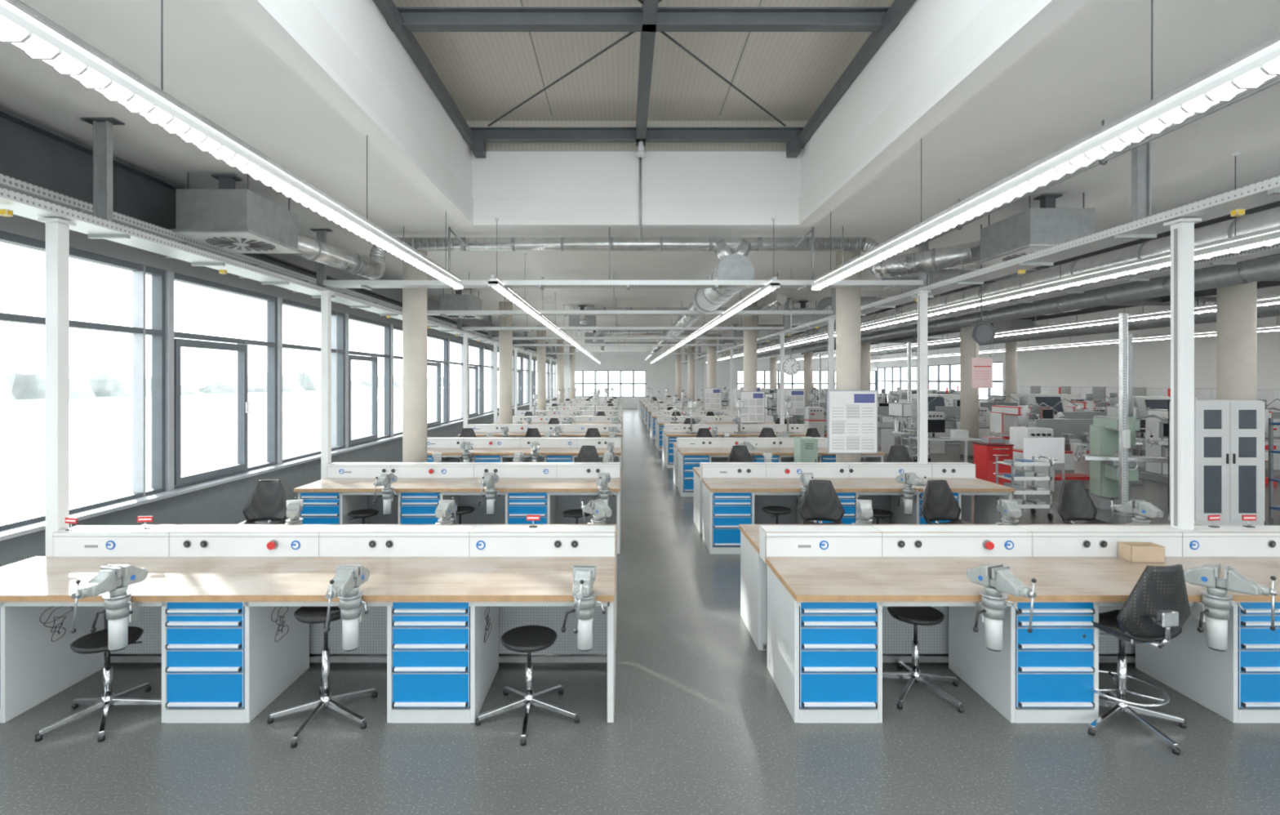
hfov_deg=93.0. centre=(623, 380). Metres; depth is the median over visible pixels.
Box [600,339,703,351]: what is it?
ventilation duct
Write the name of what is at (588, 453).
chair
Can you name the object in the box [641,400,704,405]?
workbench
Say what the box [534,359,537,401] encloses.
window
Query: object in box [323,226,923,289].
cable tray
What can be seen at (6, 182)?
cable tray
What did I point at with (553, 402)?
workbench
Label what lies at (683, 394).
press
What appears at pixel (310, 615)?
stool
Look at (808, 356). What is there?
concrete column
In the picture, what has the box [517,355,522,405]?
window
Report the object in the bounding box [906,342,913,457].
mast
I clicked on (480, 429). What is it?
workbench
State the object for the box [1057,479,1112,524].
chair
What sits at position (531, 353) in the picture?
post
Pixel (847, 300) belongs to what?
concrete column
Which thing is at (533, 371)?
window
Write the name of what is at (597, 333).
ventilation duct
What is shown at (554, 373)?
window
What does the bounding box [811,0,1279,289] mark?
pendant lamp
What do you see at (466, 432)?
chair
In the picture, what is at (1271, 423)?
storage rack
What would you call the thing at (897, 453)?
chair
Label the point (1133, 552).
cardboard box
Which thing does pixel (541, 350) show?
concrete column
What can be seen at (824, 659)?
base cabinet
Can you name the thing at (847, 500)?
base cabinet
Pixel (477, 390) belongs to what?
window
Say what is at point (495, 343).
post
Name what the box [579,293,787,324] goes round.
ventilation duct
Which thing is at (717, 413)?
bench vise
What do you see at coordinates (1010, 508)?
bench vise
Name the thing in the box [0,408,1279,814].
floor
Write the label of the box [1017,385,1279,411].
cupboard
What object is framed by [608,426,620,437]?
vise
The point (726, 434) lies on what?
bench vise
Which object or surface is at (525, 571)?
workbench
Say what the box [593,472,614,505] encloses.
vise
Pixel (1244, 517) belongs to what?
sign
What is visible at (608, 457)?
vise
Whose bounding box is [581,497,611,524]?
vise
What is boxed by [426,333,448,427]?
window
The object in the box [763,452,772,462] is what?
bench vise
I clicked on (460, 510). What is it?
stool
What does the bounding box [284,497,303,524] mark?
vise
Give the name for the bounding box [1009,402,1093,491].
machine
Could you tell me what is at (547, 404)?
workbench
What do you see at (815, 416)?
machine
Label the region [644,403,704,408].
workbench
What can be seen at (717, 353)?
post
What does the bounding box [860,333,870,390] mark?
concrete column
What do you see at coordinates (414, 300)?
concrete column
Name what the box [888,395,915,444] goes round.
press
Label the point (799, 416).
lathe
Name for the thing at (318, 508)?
base cabinet
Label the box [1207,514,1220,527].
sign
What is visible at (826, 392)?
stand
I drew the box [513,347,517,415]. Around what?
post
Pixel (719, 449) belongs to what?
workbench
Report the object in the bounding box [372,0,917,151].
roof frame
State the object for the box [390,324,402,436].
window
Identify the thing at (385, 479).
vise
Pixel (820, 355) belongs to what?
mast
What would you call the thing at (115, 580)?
vise
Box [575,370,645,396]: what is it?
window
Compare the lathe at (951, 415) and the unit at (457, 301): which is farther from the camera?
the lathe at (951, 415)
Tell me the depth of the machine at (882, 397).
29.32 m
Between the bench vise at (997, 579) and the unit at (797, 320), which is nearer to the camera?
the bench vise at (997, 579)
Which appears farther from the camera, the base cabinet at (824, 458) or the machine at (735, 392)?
the machine at (735, 392)
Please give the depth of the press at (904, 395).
18.64 m
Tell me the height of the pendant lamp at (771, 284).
0.986 m
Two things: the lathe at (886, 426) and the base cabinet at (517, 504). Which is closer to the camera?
the base cabinet at (517, 504)
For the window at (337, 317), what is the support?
in the wall at (224, 503)
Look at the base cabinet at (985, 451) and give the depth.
11.60 m
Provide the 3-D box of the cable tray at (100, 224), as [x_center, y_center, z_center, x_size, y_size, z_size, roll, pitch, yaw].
[-4.500,-1.747,21.000,0.346,1.004,50.000,0,0,0]
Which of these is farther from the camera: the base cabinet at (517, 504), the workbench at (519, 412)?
the workbench at (519, 412)
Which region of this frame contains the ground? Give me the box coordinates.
[0,388,604,522]
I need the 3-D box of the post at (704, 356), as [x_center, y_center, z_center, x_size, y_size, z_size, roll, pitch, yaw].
[4.240,-0.048,31.400,0.160,2.434,0.160,0,0,0]
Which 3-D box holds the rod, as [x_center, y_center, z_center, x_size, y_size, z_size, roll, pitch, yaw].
[0.240,-2.615,8.334,0.136,1.330,0.308,0,0,0]
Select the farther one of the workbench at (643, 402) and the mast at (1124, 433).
the workbench at (643, 402)
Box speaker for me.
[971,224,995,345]
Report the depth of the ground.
31.15 m
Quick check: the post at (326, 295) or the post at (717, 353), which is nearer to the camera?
the post at (326, 295)
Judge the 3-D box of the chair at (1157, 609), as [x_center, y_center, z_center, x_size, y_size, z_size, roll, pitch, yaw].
[3.191,1.655,3.906,0.651,1.090,0.681,0,0,-25]
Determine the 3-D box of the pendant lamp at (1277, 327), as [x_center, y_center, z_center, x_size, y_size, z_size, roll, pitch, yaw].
[16.800,-1.757,25.485,0.130,0.986,39.030,0,0,0]
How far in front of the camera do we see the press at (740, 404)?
15.67 m
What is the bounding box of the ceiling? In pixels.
[0,0,1279,351]
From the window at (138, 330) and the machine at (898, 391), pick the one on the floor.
the machine at (898, 391)
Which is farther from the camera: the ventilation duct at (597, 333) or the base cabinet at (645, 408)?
the base cabinet at (645, 408)
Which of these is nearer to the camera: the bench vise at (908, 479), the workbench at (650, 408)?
the bench vise at (908, 479)
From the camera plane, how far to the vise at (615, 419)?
18.90 m
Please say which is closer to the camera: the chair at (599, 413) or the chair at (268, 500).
the chair at (268, 500)
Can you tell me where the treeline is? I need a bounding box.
[0,364,453,400]
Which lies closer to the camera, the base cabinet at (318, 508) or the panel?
the panel
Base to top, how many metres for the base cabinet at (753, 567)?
0.798 m
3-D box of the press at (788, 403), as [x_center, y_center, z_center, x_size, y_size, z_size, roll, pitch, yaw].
[4.260,0.904,15.668,0.250,0.910,0.335,0,0,8]
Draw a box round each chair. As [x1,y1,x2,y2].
[238,479,287,524]
[458,427,476,437]
[524,411,532,415]
[524,427,541,437]
[547,417,559,423]
[574,444,600,462]
[584,427,601,437]
[595,411,605,415]
[671,411,680,415]
[683,417,695,423]
[695,427,712,437]
[706,411,714,415]
[726,444,753,462]
[758,427,776,437]
[775,417,786,423]
[797,479,844,524]
[805,427,821,437]
[885,444,912,462]
[920,479,973,524]
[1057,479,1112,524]
[1082,563,1191,755]
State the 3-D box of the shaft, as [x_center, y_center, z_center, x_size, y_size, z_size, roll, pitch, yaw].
[0.180,-2.700,3.950,5.000,1.040,9.500,0,0,0]
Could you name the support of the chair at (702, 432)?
on the floor
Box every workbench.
[0,524,617,722]
[293,462,621,553]
[426,437,622,496]
[457,423,622,467]
[492,415,622,423]
[516,409,622,415]
[531,405,622,412]
[546,403,622,424]
[551,400,622,403]
[564,396,622,398]
[564,398,622,400]
[638,396,687,400]
[640,398,700,403]
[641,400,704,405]
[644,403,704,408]
[646,405,729,413]
[649,409,737,417]
[654,415,775,425]
[662,423,808,438]
[673,437,884,462]
[693,462,1014,524]
[738,524,1279,662]
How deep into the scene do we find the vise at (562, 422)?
17.17 m
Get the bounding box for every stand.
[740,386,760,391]
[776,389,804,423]
[826,391,865,462]
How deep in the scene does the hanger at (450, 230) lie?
8.89 m
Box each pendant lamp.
[0,0,462,288]
[488,217,600,363]
[650,217,780,363]
[703,151,1279,363]
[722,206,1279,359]
[777,283,1279,362]
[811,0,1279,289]
[870,293,1279,361]
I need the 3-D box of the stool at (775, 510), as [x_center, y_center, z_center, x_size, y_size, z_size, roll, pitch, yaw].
[1.968,1.920,7.747,0.658,0.560,0.651,0,0,-29]
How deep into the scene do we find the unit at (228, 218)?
6.47 m
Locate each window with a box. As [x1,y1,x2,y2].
[0,230,164,531]
[164,270,276,491]
[276,297,344,464]
[344,313,390,448]
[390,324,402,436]
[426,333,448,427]
[448,337,462,422]
[467,342,482,417]
[482,346,493,414]
[512,354,514,407]
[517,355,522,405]
[522,355,528,404]
[528,357,534,403]
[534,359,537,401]
[546,361,548,399]
[548,362,552,398]
[552,363,555,397]
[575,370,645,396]
[737,370,876,390]
[876,361,1002,399]
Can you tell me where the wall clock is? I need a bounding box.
[782,268,799,374]
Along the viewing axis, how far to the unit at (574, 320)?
17.80 m
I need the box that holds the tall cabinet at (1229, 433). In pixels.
[1168,399,1264,524]
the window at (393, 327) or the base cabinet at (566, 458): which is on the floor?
the base cabinet at (566, 458)
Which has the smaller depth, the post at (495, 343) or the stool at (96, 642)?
the stool at (96, 642)
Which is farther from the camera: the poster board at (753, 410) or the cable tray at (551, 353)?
the cable tray at (551, 353)
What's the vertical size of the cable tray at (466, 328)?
0.910 m
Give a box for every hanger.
[448,226,466,271]
[795,226,813,279]
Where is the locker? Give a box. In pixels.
[794,436,817,462]
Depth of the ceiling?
5.77 m
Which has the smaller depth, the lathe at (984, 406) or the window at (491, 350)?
the lathe at (984, 406)
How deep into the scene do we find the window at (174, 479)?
7.88 m
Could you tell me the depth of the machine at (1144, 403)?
18.48 m
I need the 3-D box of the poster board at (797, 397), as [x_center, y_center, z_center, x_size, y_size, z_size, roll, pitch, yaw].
[5.799,1.250,21.031,1.000,1.900,0.530,0,0,-2]
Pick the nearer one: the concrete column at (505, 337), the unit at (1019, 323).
the concrete column at (505, 337)
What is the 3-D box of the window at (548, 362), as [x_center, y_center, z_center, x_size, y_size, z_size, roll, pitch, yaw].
[-5.343,0.010,44.505,0.195,2.580,2.270,0,0,0]
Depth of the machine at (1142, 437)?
15.36 m
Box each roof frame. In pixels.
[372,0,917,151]
[373,0,915,157]
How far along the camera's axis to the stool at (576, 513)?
7.69 m
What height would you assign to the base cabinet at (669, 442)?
0.798 m
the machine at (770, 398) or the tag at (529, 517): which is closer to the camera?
the tag at (529, 517)
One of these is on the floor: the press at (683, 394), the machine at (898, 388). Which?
the machine at (898, 388)
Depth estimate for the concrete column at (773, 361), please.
40.05 m
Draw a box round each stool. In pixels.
[35,626,161,742]
[266,606,377,747]
[347,508,378,524]
[451,506,475,524]
[475,625,578,746]
[562,508,590,524]
[762,506,791,524]
[872,508,893,524]
[882,606,964,712]
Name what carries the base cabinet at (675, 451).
on the floor
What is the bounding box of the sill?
[0,396,556,541]
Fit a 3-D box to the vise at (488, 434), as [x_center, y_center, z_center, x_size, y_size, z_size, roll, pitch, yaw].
[-2.969,1.410,13.450,0.404,0.520,0.232,0,0,44]
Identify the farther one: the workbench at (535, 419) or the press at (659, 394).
the press at (659, 394)
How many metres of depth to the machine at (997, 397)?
26.30 m
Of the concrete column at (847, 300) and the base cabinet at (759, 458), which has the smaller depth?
the concrete column at (847, 300)
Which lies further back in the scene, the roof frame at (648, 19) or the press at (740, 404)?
the press at (740, 404)
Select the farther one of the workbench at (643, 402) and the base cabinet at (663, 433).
the workbench at (643, 402)
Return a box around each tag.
[65,517,77,530]
[137,515,153,528]
[526,514,540,527]
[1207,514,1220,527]
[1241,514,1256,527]
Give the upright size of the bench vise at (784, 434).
0.520 m
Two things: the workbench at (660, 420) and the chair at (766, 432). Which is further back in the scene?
the workbench at (660, 420)
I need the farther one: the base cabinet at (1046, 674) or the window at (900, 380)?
the window at (900, 380)
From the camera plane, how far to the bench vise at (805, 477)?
7.54 m
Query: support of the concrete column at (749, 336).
on the floor
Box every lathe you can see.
[776,414,803,419]
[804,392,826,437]
[877,406,894,453]
[927,395,989,453]
[978,392,1017,422]
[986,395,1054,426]
[1038,398,1106,470]
[1092,392,1109,411]
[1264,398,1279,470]
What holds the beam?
attached to the wall at (224, 503)
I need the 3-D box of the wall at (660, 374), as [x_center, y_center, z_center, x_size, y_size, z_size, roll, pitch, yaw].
[7.350,-0.025,48.100,25.300,4.450,0.200,0,0,0]
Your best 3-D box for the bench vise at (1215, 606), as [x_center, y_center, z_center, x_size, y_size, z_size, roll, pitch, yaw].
[3.734,1.410,3.764,0.413,0.520,0.218,0,0,31]
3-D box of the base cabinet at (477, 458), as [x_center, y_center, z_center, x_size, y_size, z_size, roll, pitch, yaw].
[-2.576,1.801,11.863,0.565,0.798,0.774,0,0,0]
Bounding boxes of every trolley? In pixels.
[901,425,931,462]
[995,455,1057,519]
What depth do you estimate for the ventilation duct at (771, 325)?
22.82 m
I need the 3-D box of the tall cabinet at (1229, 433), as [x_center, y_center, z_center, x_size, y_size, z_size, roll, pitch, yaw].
[9.150,1.250,9.365,1.060,1.900,0.470,0,0,0]
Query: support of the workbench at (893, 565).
on the floor
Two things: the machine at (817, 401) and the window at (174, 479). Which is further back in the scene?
the machine at (817, 401)
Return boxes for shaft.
[218,0,1090,226]
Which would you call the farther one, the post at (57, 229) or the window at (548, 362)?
the window at (548, 362)
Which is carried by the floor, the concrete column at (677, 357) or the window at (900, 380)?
the concrete column at (677, 357)
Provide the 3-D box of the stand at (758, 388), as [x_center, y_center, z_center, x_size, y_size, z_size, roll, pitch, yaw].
[5.889,1.250,28.107,1.000,1.900,0.530,0,0,-11]
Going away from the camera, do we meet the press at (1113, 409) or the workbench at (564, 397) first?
the press at (1113, 409)
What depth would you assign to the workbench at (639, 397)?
42.70 m
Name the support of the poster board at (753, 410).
attached to the concrete column at (749, 336)
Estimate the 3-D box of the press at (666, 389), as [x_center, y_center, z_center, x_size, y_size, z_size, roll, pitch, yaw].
[2.784,0.904,38.469,0.250,0.910,0.335,0,0,-16]
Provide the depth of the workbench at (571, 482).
8.49 m
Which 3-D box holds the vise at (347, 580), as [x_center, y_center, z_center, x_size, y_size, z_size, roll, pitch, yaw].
[-1.708,1.410,3.747,0.251,0.520,0.395,0,0,32]
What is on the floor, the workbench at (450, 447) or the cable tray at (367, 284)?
the workbench at (450, 447)
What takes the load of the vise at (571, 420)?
attached to the workbench at (535, 419)
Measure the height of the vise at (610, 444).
0.520 m
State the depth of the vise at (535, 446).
11.33 m
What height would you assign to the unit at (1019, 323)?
0.689 m
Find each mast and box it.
[818,354,822,406]
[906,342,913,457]
[1114,313,1133,515]
[1128,333,1132,455]
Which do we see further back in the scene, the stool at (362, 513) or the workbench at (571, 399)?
the workbench at (571, 399)
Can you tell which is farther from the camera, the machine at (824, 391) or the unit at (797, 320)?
the machine at (824, 391)
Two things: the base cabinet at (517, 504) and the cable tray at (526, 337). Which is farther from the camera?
the cable tray at (526, 337)
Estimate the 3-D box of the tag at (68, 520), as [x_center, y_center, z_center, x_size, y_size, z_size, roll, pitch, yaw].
[-4.320,1.121,4.750,0.110,0.095,0.040,0,0,9]
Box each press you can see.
[532,391,538,415]
[558,389,563,404]
[591,391,599,415]
[596,389,600,405]
[657,390,662,409]
[665,387,669,400]
[670,394,679,422]
[680,390,686,409]
[685,397,698,433]
[698,389,703,405]
[733,397,746,433]
[782,397,794,433]
[808,389,816,406]
[813,386,818,406]
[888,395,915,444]
[899,392,917,450]
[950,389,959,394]
[1106,397,1142,484]
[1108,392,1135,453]
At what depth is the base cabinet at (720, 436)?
15.30 m
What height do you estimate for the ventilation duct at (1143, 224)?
1.049 m
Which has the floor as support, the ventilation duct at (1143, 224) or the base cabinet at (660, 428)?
the base cabinet at (660, 428)
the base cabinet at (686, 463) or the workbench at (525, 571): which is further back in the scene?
the base cabinet at (686, 463)
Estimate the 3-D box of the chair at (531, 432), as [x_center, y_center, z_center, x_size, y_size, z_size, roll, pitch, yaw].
[-2.038,1.655,13.931,0.690,1.090,0.661,0,0,-19]
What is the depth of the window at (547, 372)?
43.05 m
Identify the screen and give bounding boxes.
[1022,437,1064,504]
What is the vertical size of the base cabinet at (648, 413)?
0.798 m
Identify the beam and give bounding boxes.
[0,106,556,358]
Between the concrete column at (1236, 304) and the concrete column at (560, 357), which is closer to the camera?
the concrete column at (1236, 304)
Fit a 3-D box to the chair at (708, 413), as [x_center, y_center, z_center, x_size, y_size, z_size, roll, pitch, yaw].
[3.236,1.655,21.521,0.651,1.090,0.681,0,0,-40]
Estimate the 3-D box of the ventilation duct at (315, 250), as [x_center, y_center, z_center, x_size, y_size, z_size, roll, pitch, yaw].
[0.274,-1.850,8.747,9.554,0.678,1.842,0,0,-4]
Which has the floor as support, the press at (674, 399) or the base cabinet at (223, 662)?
the base cabinet at (223, 662)
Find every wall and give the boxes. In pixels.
[0,213,555,567]
[555,351,875,408]
[875,315,1279,406]
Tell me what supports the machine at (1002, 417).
on the floor
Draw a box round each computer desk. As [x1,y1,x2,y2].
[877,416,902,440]
[879,403,888,406]
[908,418,982,462]
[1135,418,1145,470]
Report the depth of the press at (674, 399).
19.45 m
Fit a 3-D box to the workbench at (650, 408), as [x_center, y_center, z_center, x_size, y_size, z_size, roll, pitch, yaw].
[3.015,1.685,27.600,3.838,1.030,1.908,0,0,0]
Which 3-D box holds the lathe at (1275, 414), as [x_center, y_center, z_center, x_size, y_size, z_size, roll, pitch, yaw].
[16.794,1.319,15.157,1.907,1.762,0.765,0,0,-2]
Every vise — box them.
[70,564,147,651]
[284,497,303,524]
[323,564,369,651]
[373,472,397,515]
[431,452,441,462]
[435,497,457,524]
[457,441,473,462]
[478,472,500,515]
[486,431,493,437]
[501,426,510,437]
[513,452,524,462]
[526,417,531,423]
[527,441,541,462]
[544,431,551,437]
[551,426,563,437]
[559,421,568,423]
[560,564,605,651]
[566,417,575,423]
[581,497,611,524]
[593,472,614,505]
[603,452,613,462]
[606,441,617,462]
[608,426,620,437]
[608,431,615,437]
[611,417,621,422]
[693,417,701,423]
[711,426,719,437]
[714,411,723,415]
[724,431,730,437]
[732,417,743,423]
[738,441,756,460]
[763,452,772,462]
[776,431,790,437]
[795,472,813,505]
[851,497,872,524]
[895,471,926,515]
[966,563,1036,651]
[995,497,1022,524]
[1110,497,1164,524]
[1183,562,1276,651]
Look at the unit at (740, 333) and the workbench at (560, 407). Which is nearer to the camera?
the unit at (740, 333)
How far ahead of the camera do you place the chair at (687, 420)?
17.97 m
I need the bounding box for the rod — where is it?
[635,139,645,240]
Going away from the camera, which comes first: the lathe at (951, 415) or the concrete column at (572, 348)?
the lathe at (951, 415)
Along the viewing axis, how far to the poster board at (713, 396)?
24.73 m
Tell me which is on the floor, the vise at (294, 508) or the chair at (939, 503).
the chair at (939, 503)
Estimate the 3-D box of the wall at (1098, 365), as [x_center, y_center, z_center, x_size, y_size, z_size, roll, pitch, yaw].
[20.100,-0.025,21.850,0.200,4.450,52.300,0,0,0]
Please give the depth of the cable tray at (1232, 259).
9.75 m
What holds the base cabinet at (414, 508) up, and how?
on the floor
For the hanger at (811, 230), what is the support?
hanging from the ceiling
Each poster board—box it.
[704,387,721,409]
[739,391,764,422]
[827,390,877,453]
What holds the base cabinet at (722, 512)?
on the floor
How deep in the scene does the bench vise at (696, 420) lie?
18.91 m
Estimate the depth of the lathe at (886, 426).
18.33 m
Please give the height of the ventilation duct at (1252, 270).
0.868 m
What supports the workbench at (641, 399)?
on the floor
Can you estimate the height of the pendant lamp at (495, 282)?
0.986 m
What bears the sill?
attached to the wall at (224, 503)
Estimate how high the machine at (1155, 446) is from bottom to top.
1.800 m
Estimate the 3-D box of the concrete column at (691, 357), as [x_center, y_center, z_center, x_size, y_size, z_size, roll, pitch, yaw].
[3.650,-0.025,32.650,0.400,4.450,0.400,0,0,0]
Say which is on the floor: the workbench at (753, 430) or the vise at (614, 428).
the workbench at (753, 430)
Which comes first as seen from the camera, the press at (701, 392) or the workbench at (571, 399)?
the press at (701, 392)
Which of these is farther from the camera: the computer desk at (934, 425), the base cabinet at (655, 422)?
the base cabinet at (655, 422)
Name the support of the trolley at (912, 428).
on the floor
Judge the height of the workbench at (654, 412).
1.030 m
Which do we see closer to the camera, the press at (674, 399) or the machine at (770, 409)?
the press at (674, 399)
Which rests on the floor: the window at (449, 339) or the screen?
the screen
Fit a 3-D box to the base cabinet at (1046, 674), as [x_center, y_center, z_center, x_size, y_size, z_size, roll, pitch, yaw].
[2.773,1.801,4.263,0.565,0.798,0.774,0,0,0]
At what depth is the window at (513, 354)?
29.43 m
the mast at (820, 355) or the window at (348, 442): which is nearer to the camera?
the window at (348, 442)
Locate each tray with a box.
[0,117,566,364]
[0,173,556,359]
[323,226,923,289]
[426,271,832,316]
[462,297,783,331]
[493,315,743,340]
[513,323,733,346]
[546,352,706,355]
[680,133,1279,364]
[721,244,1279,360]
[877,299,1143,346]
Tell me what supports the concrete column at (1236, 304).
on the floor
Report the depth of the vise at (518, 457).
9.54 m
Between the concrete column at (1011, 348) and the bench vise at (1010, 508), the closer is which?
the bench vise at (1010, 508)
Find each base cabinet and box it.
[161,601,309,723]
[297,491,367,524]
[386,601,498,723]
[398,491,458,524]
[426,454,446,462]
[472,454,509,462]
[505,491,555,524]
[510,435,524,437]
[544,454,576,462]
[564,435,584,437]
[642,405,644,419]
[644,408,646,424]
[647,411,651,430]
[651,417,656,438]
[655,422,657,446]
[657,424,664,450]
[662,430,665,462]
[665,434,688,467]
[673,444,677,486]
[677,450,711,496]
[693,471,702,533]
[702,481,754,554]
[720,435,742,437]
[740,530,767,650]
[751,454,781,462]
[767,564,882,723]
[797,491,858,524]
[817,454,835,462]
[890,491,960,524]
[948,601,1098,723]
[973,436,1013,484]
[1135,601,1279,723]
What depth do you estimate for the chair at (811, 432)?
14.16 m
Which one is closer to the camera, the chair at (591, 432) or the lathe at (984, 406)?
the chair at (591, 432)
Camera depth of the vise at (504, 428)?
15.12 m
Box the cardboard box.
[1118,541,1164,562]
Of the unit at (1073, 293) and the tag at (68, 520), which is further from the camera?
the unit at (1073, 293)
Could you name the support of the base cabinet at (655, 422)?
on the floor
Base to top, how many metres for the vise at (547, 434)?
0.520 m
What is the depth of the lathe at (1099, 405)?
21.81 m
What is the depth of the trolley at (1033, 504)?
9.66 m
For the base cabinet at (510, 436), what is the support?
on the floor
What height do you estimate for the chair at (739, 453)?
1.090 m
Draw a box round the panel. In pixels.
[0,601,104,722]
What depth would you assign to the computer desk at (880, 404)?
26.46 m
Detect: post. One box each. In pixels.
[37,217,76,556]
[317,290,334,479]
[462,333,469,427]
[492,342,498,422]
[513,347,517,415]
[528,352,533,409]
[549,358,551,403]
[682,362,684,389]
[694,358,697,400]
[703,355,706,387]
[716,352,718,387]
[729,347,733,410]
[778,333,786,424]
[825,318,835,390]
[914,290,930,463]
[1163,217,1201,529]
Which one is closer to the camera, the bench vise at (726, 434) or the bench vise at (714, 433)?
the bench vise at (726, 434)
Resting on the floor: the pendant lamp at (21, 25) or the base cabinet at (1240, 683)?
the base cabinet at (1240, 683)
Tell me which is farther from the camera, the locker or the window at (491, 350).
the window at (491, 350)
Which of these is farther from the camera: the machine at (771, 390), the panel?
the machine at (771, 390)
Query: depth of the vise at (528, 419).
18.91 m
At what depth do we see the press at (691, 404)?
15.61 m
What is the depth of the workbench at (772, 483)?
8.49 m
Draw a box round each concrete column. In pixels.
[402,250,426,462]
[498,301,512,423]
[537,325,546,409]
[556,339,564,403]
[569,346,575,398]
[675,346,680,398]
[687,339,694,403]
[706,325,716,387]
[743,301,756,423]
[769,351,777,388]
[804,343,813,406]
[835,250,860,462]
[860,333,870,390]
[916,351,917,393]
[960,311,978,457]
[1004,342,1017,402]
[1216,257,1257,399]
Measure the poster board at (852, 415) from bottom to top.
1.000 m
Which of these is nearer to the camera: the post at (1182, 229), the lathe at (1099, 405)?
the post at (1182, 229)
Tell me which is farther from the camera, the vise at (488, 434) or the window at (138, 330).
the vise at (488, 434)
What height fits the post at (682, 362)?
2.434 m
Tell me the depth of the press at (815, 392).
33.88 m
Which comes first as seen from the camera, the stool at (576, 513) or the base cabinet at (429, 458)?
the stool at (576, 513)
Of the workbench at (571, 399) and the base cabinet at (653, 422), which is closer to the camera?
the base cabinet at (653, 422)
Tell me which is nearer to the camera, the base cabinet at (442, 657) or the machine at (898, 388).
the base cabinet at (442, 657)
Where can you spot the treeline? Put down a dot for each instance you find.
(84, 383)
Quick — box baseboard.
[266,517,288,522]
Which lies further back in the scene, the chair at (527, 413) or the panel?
the chair at (527, 413)
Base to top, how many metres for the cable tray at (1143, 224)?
1.004 m
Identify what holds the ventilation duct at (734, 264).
hanging from the ceiling
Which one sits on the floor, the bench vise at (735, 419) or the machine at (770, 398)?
the machine at (770, 398)
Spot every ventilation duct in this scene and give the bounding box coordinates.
[291,232,980,279]
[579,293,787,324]
[593,323,730,341]
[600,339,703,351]
[644,238,754,359]
[680,133,1279,364]
[721,337,943,343]
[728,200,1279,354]
[756,253,1279,359]
[758,324,1050,331]
[816,296,1263,310]
[825,297,1279,359]
[881,268,1279,280]
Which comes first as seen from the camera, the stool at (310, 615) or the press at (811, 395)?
the stool at (310, 615)
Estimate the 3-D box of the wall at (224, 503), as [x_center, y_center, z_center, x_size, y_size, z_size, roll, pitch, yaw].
[-5.400,-0.025,21.850,0.200,4.450,52.300,0,0,0]
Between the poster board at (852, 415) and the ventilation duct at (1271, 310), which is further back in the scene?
the ventilation duct at (1271, 310)
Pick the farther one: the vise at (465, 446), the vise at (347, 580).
the vise at (465, 446)
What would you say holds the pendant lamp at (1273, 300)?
hanging from the ceiling
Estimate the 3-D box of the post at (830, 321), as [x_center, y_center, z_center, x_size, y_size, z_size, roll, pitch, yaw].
[4.240,-0.048,12.400,0.160,2.434,0.160,0,0,0]
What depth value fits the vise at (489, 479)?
7.54 m
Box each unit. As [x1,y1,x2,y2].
[168,172,303,253]
[439,288,484,318]
[568,304,595,326]
[584,330,604,343]
[737,325,743,343]
[782,301,819,328]
[975,192,1094,264]
[993,318,1036,335]
[1015,293,1082,315]
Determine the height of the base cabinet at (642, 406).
0.798 m
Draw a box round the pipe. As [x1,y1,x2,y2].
[915,77,1279,247]
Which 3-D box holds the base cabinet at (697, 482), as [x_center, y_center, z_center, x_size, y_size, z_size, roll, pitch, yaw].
[1.383,1.801,9.137,0.565,0.798,0.774,0,0,0]
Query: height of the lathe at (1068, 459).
1.762 m
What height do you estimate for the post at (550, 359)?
3.465 m
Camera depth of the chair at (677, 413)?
21.77 m
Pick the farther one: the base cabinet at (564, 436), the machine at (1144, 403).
the machine at (1144, 403)
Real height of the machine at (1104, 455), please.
1.800 m
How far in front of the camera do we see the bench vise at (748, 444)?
11.28 m
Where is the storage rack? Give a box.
[1268,417,1279,518]
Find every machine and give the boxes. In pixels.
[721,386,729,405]
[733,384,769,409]
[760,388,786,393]
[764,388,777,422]
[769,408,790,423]
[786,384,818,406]
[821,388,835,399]
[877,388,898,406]
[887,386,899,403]
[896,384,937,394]
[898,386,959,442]
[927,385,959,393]
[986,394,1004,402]
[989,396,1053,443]
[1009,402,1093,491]
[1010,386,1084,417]
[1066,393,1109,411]
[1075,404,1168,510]
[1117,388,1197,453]
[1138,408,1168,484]
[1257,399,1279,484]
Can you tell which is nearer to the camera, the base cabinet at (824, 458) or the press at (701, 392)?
the base cabinet at (824, 458)
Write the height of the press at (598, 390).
0.910 m
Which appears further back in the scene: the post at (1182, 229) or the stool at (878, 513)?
the stool at (878, 513)
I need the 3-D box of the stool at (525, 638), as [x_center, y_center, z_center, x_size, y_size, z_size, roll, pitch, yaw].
[-0.622,1.940,3.972,0.661,0.520,0.641,0,0,-5]
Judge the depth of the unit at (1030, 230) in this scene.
7.15 m
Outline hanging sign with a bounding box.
[972,266,992,387]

